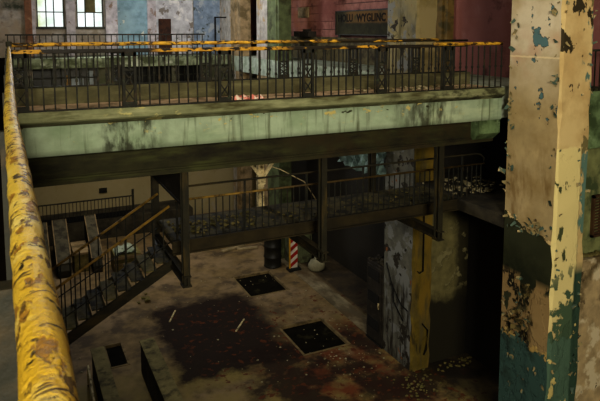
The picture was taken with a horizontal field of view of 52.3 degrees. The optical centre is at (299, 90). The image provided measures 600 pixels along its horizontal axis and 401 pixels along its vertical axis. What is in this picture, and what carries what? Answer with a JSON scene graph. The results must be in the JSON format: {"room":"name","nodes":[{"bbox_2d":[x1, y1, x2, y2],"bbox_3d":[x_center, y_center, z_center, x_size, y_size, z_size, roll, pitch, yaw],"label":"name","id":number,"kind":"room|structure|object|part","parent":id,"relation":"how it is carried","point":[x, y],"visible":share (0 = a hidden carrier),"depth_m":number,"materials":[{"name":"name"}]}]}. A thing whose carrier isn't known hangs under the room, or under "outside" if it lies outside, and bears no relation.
{"room":"power station hall","nodes":[
{"label":"power station hall","id":0,"kind":"room"},
{"bbox_2d":[0,58,6,280],"bbox_3d":[-5.881,1.001,7.861,4.030,0.780,47.000,-3,6,-25],"label":"floor","id":1,"kind":"structure","parent":0,"point":[3,277],"depth_m":4.83,"materials":[{"name":"concrete"}]},
{"bbox_2d":[0,41,78,400],"bbox_3d":[-1.973,0.378,4.198,0.104,1.200,13.171,-3,6,-25],"label":"gallery railing","id":2,"kind":"object","parent":1,"relation":"on","point":[36,362],"visible":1,"depth_m":0.73,"materials":[{"name":"yellow metal"}]},
{"bbox_3d":[-1.439,0.550,3.041,0.030,1.090,0.030,-3,6,-25],"label":"post","id":3,"kind":"part","parent":2,"relation":"part of","materials":[{"name":"metal"}]},
{"bbox_3d":[-0.901,0.664,1.919,0.030,1.090,0.030,-3,6,-25],"label":"post","id":4,"kind":"part","parent":2,"relation":"part of","materials":[{"name":"metal"}]},
{"bbox_3d":[-4.773,-0.219,10.073,0.100,1.200,0.100,-3,6,-25],"label":"corner post","id":5,"kind":"part","parent":2,"relation":"part of","materials":[{"name":"metal"}]},
{"bbox_3d":[-0.362,0.778,0.796,0.030,1.090,0.030,-3,6,-25],"label":"post","id":6,"kind":"part","parent":2,"relation":"part of","materials":[{"name":"metal"}]},
{"bbox_2d":[15,72,504,187],"bbox_3d":[-0.194,0.615,13.044,10.710,1.660,1.360,-3,6,-25],"label":"footbridge","id":7,"kind":"object","parent":1,"relation":"attached to","point":[76,146],"visible":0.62,"depth_m":12.19,"materials":[{"name":"concrete"}]},
{"bbox_2d":[14,39,467,88],"bbox_3d":[-0.510,-0.680,13.451,10.660,0.835,0.070,-3,6,-25],"label":"bridge railing","id":8,"kind":"object","parent":7,"relation":"on","point":[412,71],"visible":0.54,"depth_m":13.12,"materials":[{"name":"metal"}]},
{"bbox_3d":[-0.510,-0.280,13.491,10.660,0.030,0.036,-3,6,-25],"label":"rail","id":9,"kind":"part","parent":8,"relation":"part of","materials":[{"name":"metal"}]},
{"bbox_3d":[-0.510,-1.071,13.411,10.660,0.050,0.050,-3,6,-25],"label":"rail","id":10,"kind":"part","parent":8,"relation":"part of","materials":[{"name":"metal"}]},
{"bbox_2d":[234,94,263,99],"bbox_3d":[-1.051,0.113,12.370,0.690,0.105,0.220,-3,6,-25],"label":"crumpled paper","id":11,"kind":"object","parent":7,"relation":"on","point":[236,97],"visible":0.72,"depth_m":12.34,"materials":[{"name":"paper"}]},
{"bbox_2d":[11,38,502,113],"bbox_3d":[0.025,-0.447,12.361,10.675,1.192,0.084,-3,6,-25],"label":"bridge railing","id":12,"kind":"object","parent":7,"relation":"on","point":[124,52],"visible":0.96,"depth_m":11.91,"materials":[{"name":"black metal"}]},
{"bbox_3d":[-0.843,-0.828,11.907,8.750,0.070,0.060,-3,6,-25],"label":"second rail","id":13,"kind":"part","parent":12,"relation":"part of","materials":[{"name":"yellow metal"}]},
{"bbox_3d":[-0.843,-0.952,11.894,8.752,0.093,0.079,-3,6,-25],"label":"rail","id":14,"kind":"part","parent":12,"relation":"part of","materials":[{"name":"yellow metal"}]},
{"bbox_3d":[0.019,0.131,12.417,10.660,0.030,0.036,-3,6,-25],"label":"rail","id":15,"kind":"part","parent":12,"relation":"part of","materials":[{"name":"metal"}]},
{"bbox_3d":[3.909,-1.093,14.158,2.040,0.083,0.084,-3,6,-25],"label":"rail","id":16,"kind":"part","parent":12,"relation":"part of","materials":[{"name":"yellow metal"}]},
{"bbox_3d":[0.043,0.267,12.509,10.710,0.260,0.260,-3,6,-25],"label":"cornice","id":17,"kind":"part","parent":7,"relation":"part of","materials":[{"name":"green concrete"}]},
{"bbox_2d":[150,146,458,288],"bbox_3d":[0.995,2.388,15.085,8.690,2.380,3.000,-3,6,-25],"label":"walkway","id":18,"kind":"object","parent":7,"relation":"hanging from","point":[176,185],"visible":0.7,"depth_m":14.52,"materials":[{"name":"metal"}]},
{"bbox_3d":[-2.863,1.798,13.220,0.100,0.710,2.520,-3,6,-25],"label":"header panel","id":19,"kind":"part","parent":18,"relation":"part of","materials":[{"name":"black metal"}]},
{"bbox_2d":[264,164,315,199],"bbox_3d":[-0.277,2.375,16.027,1.454,1.069,0.102,-1,6,-13],"label":"conduit","id":20,"kind":"object","parent":18,"relation":"on","point":[264,164],"visible":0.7,"depth_m":16.04,"materials":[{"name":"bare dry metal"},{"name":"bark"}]},
{"bbox_2d":[166,187,428,236],"bbox_3d":[0.432,2.947,15.431,7.427,0.078,1.209,-3,6,-25],"label":"rubble","id":21,"kind":"object","parent":18,"relation":"on","point":[232,215],"visible":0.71,"depth_m":14.41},
{"bbox_2d":[175,153,484,239],"bbox_3d":[1.194,2.441,14.941,8.542,1.184,0.052,-3,6,-25],"label":"walkway railing","id":22,"kind":"object","parent":18,"relation":"on","point":[462,166],"visible":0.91,"depth_m":14.74,"materials":[{"name":"metal"}]},
{"bbox_3d":[-2.643,2.638,13.122,0.040,1.160,0.040,-3,6,-25],"label":"post","id":23,"kind":"part","parent":22,"relation":"part of","materials":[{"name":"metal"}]},
{"bbox_3d":[-1.244,2.570,13.786,0.040,1.160,0.040,-3,6,-25],"label":"post","id":24,"kind":"part","parent":22,"relation":"part of","materials":[{"name":"metal"}]},
{"bbox_3d":[0.155,2.503,14.449,0.040,1.160,0.040,-3,6,-25],"label":"post","id":25,"kind":"part","parent":22,"relation":"part of","materials":[{"name":"metal"}]},
{"bbox_3d":[1.193,2.164,14.913,8.540,0.052,0.052,-3,6,-25],"label":"rail","id":26,"kind":"part","parent":22,"relation":"part of","materials":[{"name":"black metal"}]},
{"bbox_3d":[1.194,1.998,14.896,8.542,0.294,0.048,-3,6,-25],"label":"rail","id":27,"kind":"part","parent":22,"relation":"part of","materials":[{"name":"metal"}]},
{"bbox_3d":[1.554,2.435,15.113,0.040,1.160,0.040,-3,6,-25],"label":"post","id":28,"kind":"part","parent":22,"relation":"part of","materials":[{"name":"metal"}]},
{"bbox_3d":[2.953,2.368,15.777,0.040,1.160,0.040,-3,6,-25],"label":"post","id":29,"kind":"part","parent":22,"relation":"part of","materials":[{"name":"metal"}]},
{"bbox_3d":[4.352,2.300,16.441,0.040,1.160,0.040,-3,6,-25],"label":"post","id":30,"kind":"part","parent":22,"relation":"part of","materials":[{"name":"metal"}]},
{"bbox_2d":[352,84,473,91],"bbox_3d":[2.767,-0.079,14.449,3.063,0.077,0.914,-3,6,-25],"label":"rubble","id":31,"kind":"object","parent":7,"relation":"on","point":[437,85],"visible":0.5,"depth_m":14.37,"materials":[{"name":"beige stone"}]},
{"bbox_2d":[40,200,192,245],"bbox_3d":[-11.756,6.890,30.727,12.500,1.000,1.950,-3,6,-25],"label":"platform","id":32,"kind":"object","parent":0,"point":[76,229],"visible":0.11,"depth_m":31.14,"materials":[{"name":"concrete"}]},
{"bbox_2d":[38,189,133,225],"bbox_3d":[-10.843,5.778,30.045,5.260,1.350,0.120,-3,6,-25],"label":"railing","id":33,"kind":"object","parent":32,"relation":"on","point":[119,213],"visible":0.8,"depth_m":30.36,"materials":[{"name":"metal"}]},
{"bbox_3d":[-10.870,5.436,29.997,5.200,0.070,0.070,-3,6,-25],"label":"rail","id":34,"kind":"part","parent":33,"relation":"part of","materials":[{"name":"metal"}]},
{"bbox_3d":[-10.870,6.292,30.084,5.200,0.280,0.040,-3,6,-25],"label":"kick panel","id":35,"kind":"part","parent":33,"relation":"part of","materials":[{"name":"black metal"}]},
{"bbox_3d":[-8.514,5.666,31.150,0.100,1.350,0.120,-3,6,-25],"label":"post","id":36,"kind":"part","parent":33,"relation":"part of","materials":[{"name":"metal"}]},
{"bbox_2d":[0,0,256,215],"bbox_3d":[-10.231,0.169,32.084,17.000,15.900,0.400,-3,6,-25],"label":"wall","id":37,"kind":"structure","parent":0,"point":[12,17],"depth_m":32.01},
{"bbox_2d":[24,0,33,57],"bbox_3d":[-13.287,-4.602,29.773,0.320,5.940,0.250,-3,6,-25],"label":"trim","id":38,"kind":"structure","parent":37,"relation":"attached to","point":[27,3],"depth_m":29.79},
{"bbox_2d":[31,0,36,55],"bbox_3d":[-13.098,-4.619,29.934,0.160,5.940,0.120,-3,6,-25],"label":"trim","id":39,"kind":"structure","parent":37,"relation":"attached to","point":[32,1],"depth_m":30.00,"materials":[{"name":"paint"}]},
{"bbox_2d":[36,0,65,28],"bbox_3d":[-12.441,-4.460,30.399,1.390,2.750,0.320,-3,6,-25],"label":"window","id":40,"kind":"structure","parent":37,"relation":"in","point":[50,13],"depth_m":30.55,"materials":[{"name":"white glass"}]},
{"bbox_2d":[32,68,96,86],"bbox_3d":[-11.918,-0.638,31.121,3.144,1.200,0.170,-3,6,-25],"label":"window","id":41,"kind":"structure","parent":37,"relation":"in","point":[48,73],"depth_m":31.08,"materials":[{"name":"black glass"}]},
{"bbox_3d":[-11.437,-0.417,31.414,0.600,0.600,0.040,-3,6,-25],"label":"boarded pane","id":42,"kind":"part","parent":41,"relation":"part of","materials":[{"name":"grey wood"}]},
{"bbox_3d":[-10.873,-0.643,31.661,0.350,0.800,0.040,-3,6,-25],"label":"boarded pane","id":43,"kind":"part","parent":41,"relation":"part of","materials":[{"name":"grey glass"}]},
{"bbox_2d":[65,0,75,55],"bbox_3d":[-11.542,-4.689,30.629,0.430,5.940,0.200,-3,6,-25],"label":"trim","id":44,"kind":"structure","parent":37,"relation":"attached to","point":[69,4],"depth_m":30.66,"materials":[{"name":"paint"}]},
{"bbox_2d":[76,0,104,28],"bbox_3d":[-10.749,-4.541,31.202,1.420,2.750,0.320,-3,6,-25],"label":"window","id":45,"kind":"structure","parent":37,"relation":"in","point":[89,13],"depth_m":31.29,"materials":[{"name":"white glass"}]},
{"bbox_3d":[-10.722,-4.925,31.165,0.470,1.780,0.100,-3,6,-25],"label":"board panel","id":46,"kind":"part","parent":45,"relation":"part of","materials":[{"name":"brown wood"}]},
{"bbox_2d":[99,188,106,192],"bbox_3d":[-10.395,5.253,32.244,0.400,0.250,0.100,-3,6,-25],"label":"air vent","id":47,"kind":"object","parent":37,"relation":"in","point":[101,190],"visible":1,"depth_m":32.21,"materials":[{"name":"black metal"}]},
{"bbox_2d":[105,0,118,54],"bbox_3d":[-9.746,-4.776,31.481,0.590,5.940,0.200,-3,6,-25],"label":"trim","id":48,"kind":"structure","parent":37,"relation":"attached to","point":[111,15],"depth_m":31.51,"materials":[{"name":"paint"}]},
{"bbox_2d":[117,0,147,55],"bbox_3d":[-8.815,-4.829,32.000,1.540,5.940,0.060,-3,6,-25],"label":"trim","id":49,"kind":"structure","parent":37,"relation":"attached to","point":[132,14],"depth_m":32.10,"materials":[{"name":"blue paint"}]},
{"bbox_2d":[115,66,171,82],"bbox_3d":[-8.398,-0.808,32.792,3.044,1.200,0.170,-3,6,-25],"label":"window","id":50,"kind":"structure","parent":37,"relation":"in","point":[145,68],"depth_m":32.95,"materials":[{"name":"black glass"}]},
{"bbox_2d":[147,0,156,53],"bbox_3d":[-7.885,-4.863,32.337,0.430,5.940,0.250,-3,6,-25],"label":"trim","id":51,"kind":"structure","parent":37,"relation":"attached to","point":[151,4],"depth_m":32.34,"materials":[{"name":"paint"}]},
{"bbox_2d":[158,19,170,53],"bbox_3d":[-7.243,-2.902,32.829,0.660,1.940,0.155,-3,6,-25],"label":"door","id":52,"kind":"structure","parent":37,"relation":"in","point":[164,25],"depth_m":32.77,"materials":[{"name":"metal"}]},
{"bbox_3d":[-7.233,-2.945,32.805,0.500,1.550,0.040,-3,6,-25],"label":"panel","id":53,"kind":"part","parent":52,"relation":"part of","materials":[{"name":"brown metal"}]},
{"bbox_2d":[156,0,192,54],"bbox_3d":[-6.811,-4.925,32.951,2.040,5.940,0.060,-3,6,-25],"label":"trim","id":54,"kind":"structure","parent":37,"relation":"attached to","point":[180,12],"depth_m":33.13,"materials":[{"name":"grey paint"}]},
{"bbox_2d":[177,65,199,80],"bbox_3d":[-6.164,-0.916,33.852,1.494,1.200,0.170,-3,6,-25],"label":"window","id":55,"kind":"structure","parent":37,"relation":"in","point":[182,68],"depth_m":33.86,"materials":[{"name":"black glass"}]},
{"bbox_2d":[193,0,219,53],"bbox_3d":[-5.164,-5.005,33.733,1.490,5.940,0.060,-3,6,-25],"label":"trim","id":56,"kind":"structure","parent":37,"relation":"attached to","point":[204,11],"depth_m":33.81,"materials":[{"name":"blue paint"}]},
{"bbox_2d":[251,0,256,52],"bbox_3d":[-3.219,-5.096,34.633,1.700,5.940,0.100,-3,6,-25],"label":"trim","id":57,"kind":"structure","parent":37,"relation":"attached to","point":[253,2],"depth_m":34.96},
{"bbox_2d":[14,53,256,69],"bbox_3d":[-7.932,-1.574,31.673,13.050,0.470,2.000,-3,6,-25],"label":"floor","id":58,"kind":"structure","parent":0,"point":[36,63],"depth_m":30.10,"materials":[{"name":"concrete"}]},
{"bbox_2d":[5,34,204,58],"bbox_3d":[-9.237,-2.221,29.980,9.400,1.160,0.080,-3,6,-25],"label":"balcony railing","id":59,"kind":"object","parent":58,"relation":"on","point":[7,35],"visible":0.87,"depth_m":29.66,"materials":[{"name":"metal"}]},
{"bbox_3d":[-9.237,-2.763,29.925,9.400,0.070,0.080,-3,6,-25],"label":"rail","id":60,"kind":"part","parent":59,"relation":"part of","materials":[{"name":"metal"}]},
{"bbox_3d":[-9.237,-1.744,30.028,9.400,0.040,0.040,-3,6,-25],"label":"rail","id":61,"kind":"part","parent":59,"relation":"part of","materials":[{"name":"metal"}]},
{"bbox_2d":[214,17,225,55],"bbox_3d":[-4.205,-2.901,32.323,0.650,2.040,0.080,-3,6,-25],"label":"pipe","id":62,"kind":"structure","parent":58,"relation":"on","point":[214,17],"depth_m":32.16,"materials":[{"name":"black metal"}]},
{"bbox_2d":[49,207,498,400],"bbox_3d":[0.831,9.739,12.079,19.000,0.900,47.200,-3,6,-25],"label":"floor","id":63,"kind":"structure","parent":0,"point":[197,324],"depth_m":20.16,"materials":[{"name":"brown concrete"}]},
{"bbox_2d":[42,222,50,263],"bbox_3d":[-11.303,6.916,26.799,0.550,1.743,3.200,-3,6,-25],"label":"console","id":64,"kind":"object","parent":63,"relation":"on","point":[45,229],"visible":0.24,"depth_m":26.93,"materials":[{"name":"metal"}]},
{"bbox_3d":[-11.226,6.730,26.617,0.550,1.335,2.502,-3,6,-25],"label":"edge trim","id":65,"kind":"part","parent":64,"relation":"part of","materials":[{"name":"beige metal"}]},
{"bbox_2d":[52,218,71,278],"bbox_3d":[-10.595,6.857,27.133,0.620,1.793,3.200,-3,6,-25],"label":"console","id":66,"kind":"object","parent":63,"relation":"on","point":[61,245],"visible":0.85,"depth_m":26.76,"materials":[{"name":"metal"}]},
{"bbox_2d":[70,240,88,272],"bbox_3d":[-9.734,7.325,27.036,0.650,0.880,1.600,-3,6,-25],"label":"workbench","id":67,"kind":"object","parent":63,"relation":"on","point":[84,260],"visible":0.71,"depth_m":26.43,"materials":[{"name":"brown wood"}]},
{"bbox_2d":[87,365,94,400],"bbox_3d":[-5.273,8.531,15.836,0.064,0.713,4.636,-3,6,-24],"label":"pipe","id":68,"kind":"object","parent":63,"relation":"on","point":[88,368],"visible":1,"depth_m":17.24,"materials":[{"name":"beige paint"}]},
{"bbox_2d":[84,214,102,272],"bbox_3d":[-9.385,6.774,27.704,0.500,1.843,3.200,-3,6,-25],"label":"console","id":69,"kind":"object","parent":63,"relation":"on","point":[91,231],"visible":0.8,"depth_m":27.44,"materials":[{"name":"metal"}]},
{"bbox_2d":[90,346,120,400],"bbox_3d":[-4.950,8.424,16.117,0.456,0.900,5.270,-3,6,-25],"label":"wall","id":70,"kind":"structure","parent":63,"relation":"on","point":[105,386],"depth_m":17.09,"materials":[{"name":"concrete"}]},
{"bbox_2d":[52,193,171,344],"bbox_3d":[-5.516,5.845,12.649,5.570,6.734,1.200,-3,6,-25],"label":"metal staircase","id":71,"kind":"structure","parent":63,"relation":"on","point":[80,309],"depth_m":12.94,"materials":[{"name":"metal"}]},
{"bbox_3d":[-5.220,3.754,13.191,4.381,2.683,0.060,-3,6,-25],"label":"handrail","id":72,"kind":"part","parent":71,"relation":"part of","materials":[{"name":"metal"}]},
{"bbox_3d":[-5.220,4.463,13.263,4.362,2.488,0.028,-3,6,-25],"label":"rail","id":73,"kind":"part","parent":71,"relation":"part of","materials":[{"name":"metal"}]},
{"bbox_3d":[-4.747,3.854,12.203,4.381,2.683,0.060,-3,6,-25],"label":"handrail","id":74,"kind":"part","parent":71,"relation":"part of","materials":[{"name":"metal"}]},
{"bbox_3d":[-4.747,4.563,12.275,4.362,2.488,0.028,-3,6,-25],"label":"rail","id":75,"kind":"part","parent":71,"relation":"part of","materials":[{"name":"metal"}]},
{"bbox_2d":[102,341,129,368],"bbox_3d":[-5.934,8.902,19.747,0.630,0.815,1.550,-3,6,-25],"label":"pit","id":76,"kind":"object","parent":63,"relation":"on","point":[116,354],"visible":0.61,"depth_m":19.84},
{"bbox_2d":[111,244,142,271],"bbox_3d":[-7.607,7.374,26.702,1.180,0.850,1.240,-3,6,-25],"label":"crate","id":77,"kind":"object","parent":63,"relation":"on","point":[130,255],"visible":0.41,"depth_m":26.18,"materials":[{"name":"brown wood"}]},
{"bbox_2d":[113,242,133,254],"bbox_3d":[-7.652,6.857,26.606,0.880,0.160,1.020,-3,6,-25],"label":"sheet","id":78,"kind":"object","parent":77,"relation":"on","point":[120,248],"visible":0.65,"depth_m":26.60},
{"bbox_2d":[137,292,150,303],"bbox_3d":[-6.128,8.005,23.764,0.544,0.189,0.835,-3,6,-25],"label":"scrap","id":79,"kind":"object","parent":63,"relation":"on","point":[147,298],"visible":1,"depth_m":23.53,"materials":[{"name":"brown"}]},
{"bbox_2d":[139,337,183,400],"bbox_3d":[-3.605,8.307,16.527,0.507,1.050,4.870,-3,6,-25],"label":"wall","id":80,"kind":"structure","parent":63,"relation":"on","point":[160,383],"depth_m":17.08,"materials":[{"name":"concrete"}]},
{"bbox_2d":[221,245,244,252],"bbox_3d":[-3.187,7.498,29.191,1.300,0.080,0.220,-5,8,-42],"label":"plank","id":81,"kind":"object","parent":63,"relation":"on","point":[233,247],"visible":0.76,"depth_m":29.00,"materials":[{"name":"brown wood"}]},
{"bbox_2d":[78,254,388,398],"bbox_3d":[-3.258,8.278,21.758,8.897,0.051,13.584,-3,6,-25],"label":"rubble","id":82,"kind":"object","parent":63,"relation":"on","point":[213,254],"visible":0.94,"depth_m":19.75,"materials":[{"name":"brown stone"}]},
{"bbox_2d":[235,319,244,331],"bbox_3d":[-2.120,8.294,21.653,0.050,0.040,0.900,1,6,13],"label":"bar","id":83,"kind":"object","parent":63,"relation":"on","point":[242,321],"visible":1,"depth_m":21.59,"materials":[{"name":"beige paint"}]},
{"bbox_2d":[232,70,251,209],"bbox_3d":[-3.092,3.039,32.625,0.600,8.280,1.300,-3,6,-25],"label":"column","id":84,"kind":"structure","parent":63,"relation":"on","point":[244,172],"depth_m":32.30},
{"bbox_2d":[237,246,257,249],"bbox_3d":[-2.516,7.500,29.178,1.000,0.080,0.220,-1,6,-14],"label":"plank","id":85,"kind":"object","parent":63,"relation":"on","point":[247,247],"visible":1,"depth_m":29.14,"materials":[{"name":"brown wood"}]},
{"bbox_2d":[232,270,289,297],"bbox_3d":[-1.641,8.340,25.284,1.730,0.815,2.200,-3,6,-25],"label":"pit","id":86,"kind":"object","parent":63,"relation":"on","point":[262,285],"visible":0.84,"depth_m":25.35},
{"bbox_2d":[263,239,281,268],"bbox_3d":[-1.212,7.031,27.083,0.820,1.456,0.820,-3,6,-25],"label":"drum","id":87,"kind":"object","parent":63,"relation":"on","point":[272,248],"visible":0.73,"depth_m":26.77,"materials":[{"name":"black metal"}]},
{"bbox_2d":[257,75,290,258],"bbox_3d":[-1.241,3.431,28.764,0.600,8.280,2.700,-3,6,-25],"label":"column","id":88,"kind":"structure","parent":63,"relation":"on","point":[282,181],"depth_m":27.77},
{"bbox_2d":[286,238,300,272],"bbox_3d":[-0.269,6.944,26.535,0.560,1.740,0.380,-3,6,-25],"label":"beacon","id":89,"kind":"object","parent":63,"relation":"on","point":[293,251],"visible":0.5,"depth_m":26.50,"materials":[{"name":"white plastic"}]},
{"bbox_2d":[285,234,311,262],"bbox_3d":[-0.066,6.605,27.600,1.050,2.200,0.780,-3,6,-25],"label":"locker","id":90,"kind":"object","parent":63,"relation":"on","point":[303,256],"visible":0.27,"depth_m":27.43,"materials":[{"name":"metal"}]},
{"bbox_3d":[-0.145,6.645,27.199,0.460,2.000,0.040,-3,6,-25],"label":"door","id":91,"kind":"part","parent":90,"relation":"part of","materials":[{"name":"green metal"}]},
{"bbox_3d":[0.298,6.624,27.409,0.460,2.000,0.040,-3,6,-25],"label":"door","id":92,"kind":"part","parent":90,"relation":"part of","materials":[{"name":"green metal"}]},
{"bbox_2d":[259,242,366,333],"bbox_3d":[0.072,7.813,26.442,0.660,0.030,12.000,-3,6,-25],"label":"trim","id":93,"kind":"structure","parent":63,"relation":"on","point":[352,313],"depth_m":23.85,"materials":[{"name":"grey concrete"}]},
{"bbox_2d":[278,317,350,355],"bbox_3d":[0.457,8.775,21.000,1.750,0.815,2.120,-3,6,-25],"label":"pit","id":94,"kind":"object","parent":63,"relation":"on","point":[294,332],"visible":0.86,"depth_m":21.06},
{"bbox_2d":[308,257,324,271],"bbox_3d":[0.711,7.533,26.731,0.763,0.528,0.756,-3,6,-25],"label":"sandbag","id":95,"kind":"object","parent":63,"relation":"on","point":[314,265],"visible":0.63,"depth_m":26.45,"materials":[{"name":"beige fabric"}]},
{"bbox_2d":[366,255,383,348],"bbox_3d":[2.788,7.047,20.522,0.840,2.750,0.970,-3,6,-25],"label":"tall cabinet","id":96,"kind":"object","parent":63,"relation":"on","point":[375,271],"visible":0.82,"depth_m":20.25,"materials":[{"name":"black metal"}]},
{"bbox_3d":[2.441,6.070,20.245,0.020,0.350,0.650,-3,6,-25],"label":"panel","id":97,"kind":"part","parent":96,"relation":"part of","materials":[{"name":"black metal"}]},
{"bbox_3d":[2.441,6.866,20.326,0.020,0.350,0.650,-3,6,-25],"label":"panel","id":98,"kind":"part","parent":96,"relation":"part of","materials":[{"name":"black metal"}]},
{"bbox_3d":[2.441,7.761,20.417,0.020,0.350,0.650,-3,6,-25],"label":"panel","id":99,"kind":"part","parent":96,"relation":"part of","materials":[{"name":"black metal"}]},
{"bbox_2d":[368,254,383,266],"bbox_3d":[2.809,5.611,20.374,0.764,0.139,0.899,-3,6,-25],"label":"rubble","id":100,"kind":"object","parent":96,"relation":"on","point":[381,262],"visible":0.65,"depth_m":20.45,"materials":[{"name":"concrete"}]},
{"bbox_2d":[383,0,436,370],"bbox_3d":[3.368,1.076,18.695,0.840,15.000,1.720,-3,6,-25],"label":"concrete pillar","id":101,"kind":"structure","parent":63,"relation":"on","point":[407,250],"depth_m":18.67,"materials":[{"name":"grey concrete"}]},
{"bbox_3d":[3.628,4.463,18.305,0.199,2.080,0.097,-3,6,-25],"label":"hook rod","id":102,"kind":"part","parent":101,"relation":"part of","materials":[{"name":"black metal"}]},
{"bbox_2d":[386,356,471,400],"bbox_3d":[4.223,8.617,18.274,3.064,0.080,1.904,-2,6,-15],"label":"rubble","id":103,"kind":"object","parent":63,"relation":"on","point":[470,357],"visible":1,"depth_m":18.25,"materials":[{"name":"beige stone"}]},
{"bbox_2d":[428,210,468,363],"bbox_3d":[4.511,5.713,19.559,1.500,5.600,0.800,-3,6,-25],"label":"wall","id":104,"kind":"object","parent":63,"relation":"on","point":[449,257],"visible":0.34,"depth_m":19.25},
{"bbox_2d":[498,0,597,400],"bbox_3d":[5.656,1.531,14.214,1.184,15.000,1.757,-3,6,-25],"label":"concrete pillar","id":105,"kind":"structure","parent":63,"relation":"on","point":[550,91],"depth_m":13.85,"materials":[{"name":"paint"}]},
{"bbox_2d":[232,55,508,117],"bbox_3d":[1.613,-0.665,24.259,2.250,0.780,19.700,-3,6,-25],"label":"floor","id":106,"kind":"structure","parent":0,"point":[254,60],"depth_m":24.14,"materials":[{"name":"grey concrete"}]},
{"bbox_2d":[221,0,250,55],"bbox_3d":[-3.495,-4.895,32.656,0.610,5.940,3.150,-3,6,-25],"label":"column","id":107,"kind":"structure","parent":106,"relation":"on","point":[236,26],"depth_m":31.75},
{"bbox_2d":[256,0,290,60],"bbox_3d":[-1.255,-4.418,27.960,0.630,5.940,2.700,-3,6,-25],"label":"column","id":108,"kind":"structure","parent":106,"relation":"on","point":[273,16],"depth_m":27.35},
{"bbox_2d":[337,152,386,174],"bbox_3d":[1.772,1.390,20.866,0.368,2.604,4.152,-3,6,-25],"label":"sheet","id":109,"kind":"object","parent":106,"relation":"hanging from","point":[362,159],"visible":0.16,"depth_m":20.27,"materials":[{"name":"grey plastic"}]},
{"bbox_2d":[291,0,599,374],"bbox_3d":[7.693,1.936,14.687,0.300,15.900,47.400,-3,6,-25],"label":"wall","id":110,"kind":"structure","parent":0,"point":[474,20],"depth_m":19.29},
{"bbox_2d":[298,7,308,17],"bbox_3d":[0.154,-3.788,29.479,0.120,0.500,1.100,-3,6,-25],"label":"wall plate","id":111,"kind":"object","parent":110,"relation":"attached to","point":[303,12],"visible":1,"depth_m":29.31,"materials":[{"name":"brown metal"}]},
{"bbox_2d":[252,35,386,65],"bbox_3d":[0.821,-1.958,27.980,0.380,1.040,15.900,-3,6,-25],"label":"trim","id":112,"kind":"structure","parent":110,"relation":"attached to","point":[319,51],"depth_m":26.32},
{"bbox_2d":[294,29,315,36],"bbox_3d":[0.218,-2.704,28.450,0.400,0.350,1.600,-3,6,-25],"label":"junction box","id":113,"kind":"object","parent":112,"relation":"on","point":[306,32],"visible":1,"depth_m":28.00,"materials":[{"name":"black metal"}]},
{"bbox_2d":[335,8,387,36],"bbox_3d":[2.530,-2.658,24.190,0.140,1.120,4.470,-3,6,-25],"label":"sign board","id":114,"kind":"object","parent":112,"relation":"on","point":[366,22],"visible":0.94,"depth_m":24.20,"materials":[{"name":"black metal"}]},
{"bbox_2d":[436,0,453,71],"bbox_3d":[4.593,-3.603,19.933,0.320,5.940,1.000,-3,6,-25],"label":"trim","id":115,"kind":"structure","parent":110,"relation":"attached to","point":[445,8],"depth_m":19.71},
{"bbox_2d":[590,194,599,237],"bbox_3d":[7.211,3.034,14.857,0.320,1.040,0.080,-3,6,-25],"label":"shutter","id":116,"kind":"object","parent":110,"relation":"attached to","point":[596,233],"visible":1,"depth_m":14.82,"materials":[{"name":"brown metal"}]},
{"bbox_2d":[416,168,505,227],"bbox_3d":[5.140,2.961,17.159,2.280,0.320,5.350,-3,6,-25],"label":"floor","id":117,"kind":"structure","parent":0,"point":[489,207],"depth_m":16.37,"materials":[{"name":"concrete"}]},
{"bbox_2d":[422,175,503,194],"bbox_3d":[4.825,2.690,17.658,2.087,0.119,1.685,-3,6,-25],"label":"rubble","id":118,"kind":"object","parent":117,"relation":"on","point":[487,189],"visible":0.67,"depth_m":17.60,"materials":[{"name":"grey stone"}]},
{"bbox_2d":[574,255,599,400],"bbox_3d":[6.849,6.481,14.967,1.380,5.000,0.600,-3,6,-25],"label":"wall","id":119,"kind":"structure","parent":0,"point":[588,371],"depth_m":14.81,"materials":[{"name":"beige paint"}]},
{"bbox_2d":[582,148,599,253],"bbox_3d":[6.781,2.606,14.763,1.340,2.750,0.200,-3,6,-25],"label":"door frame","id":120,"kind":"structure","parent":119,"relation":"attached to","point":[589,244],"depth_m":14.77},
{"bbox_2d":[583,250,599,257],"bbox_3d":[6.850,3.946,14.695,1.246,0.098,0.240,-3,6,-25],"label":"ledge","id":121,"kind":"object","parent":119,"relation":"on","point":[596,252],"visible":0.58,"depth_m":14.71,"materials":[{"name":"concrete"}]},
{"bbox_2d":[588,86,599,148],"bbox_3d":[6.725,0.573,14.697,1.320,1.310,1.500,-3,6,-25],"label":"floor","id":122,"kind":"structure","parent":0,"point":[594,108],"depth_m":13.85,"materials":[{"name":"green concrete"}]},
{"bbox_2d":[591,49,599,90],"bbox_3d":[7.022,-0.486,13.964,1.280,0.945,0.050,-3,6,-25],"label":"railing","id":123,"kind":"object","parent":122,"relation":"on","point":[593,50],"visible":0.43,"depth_m":13.79,"materials":[{"name":"metal"}]}
]}

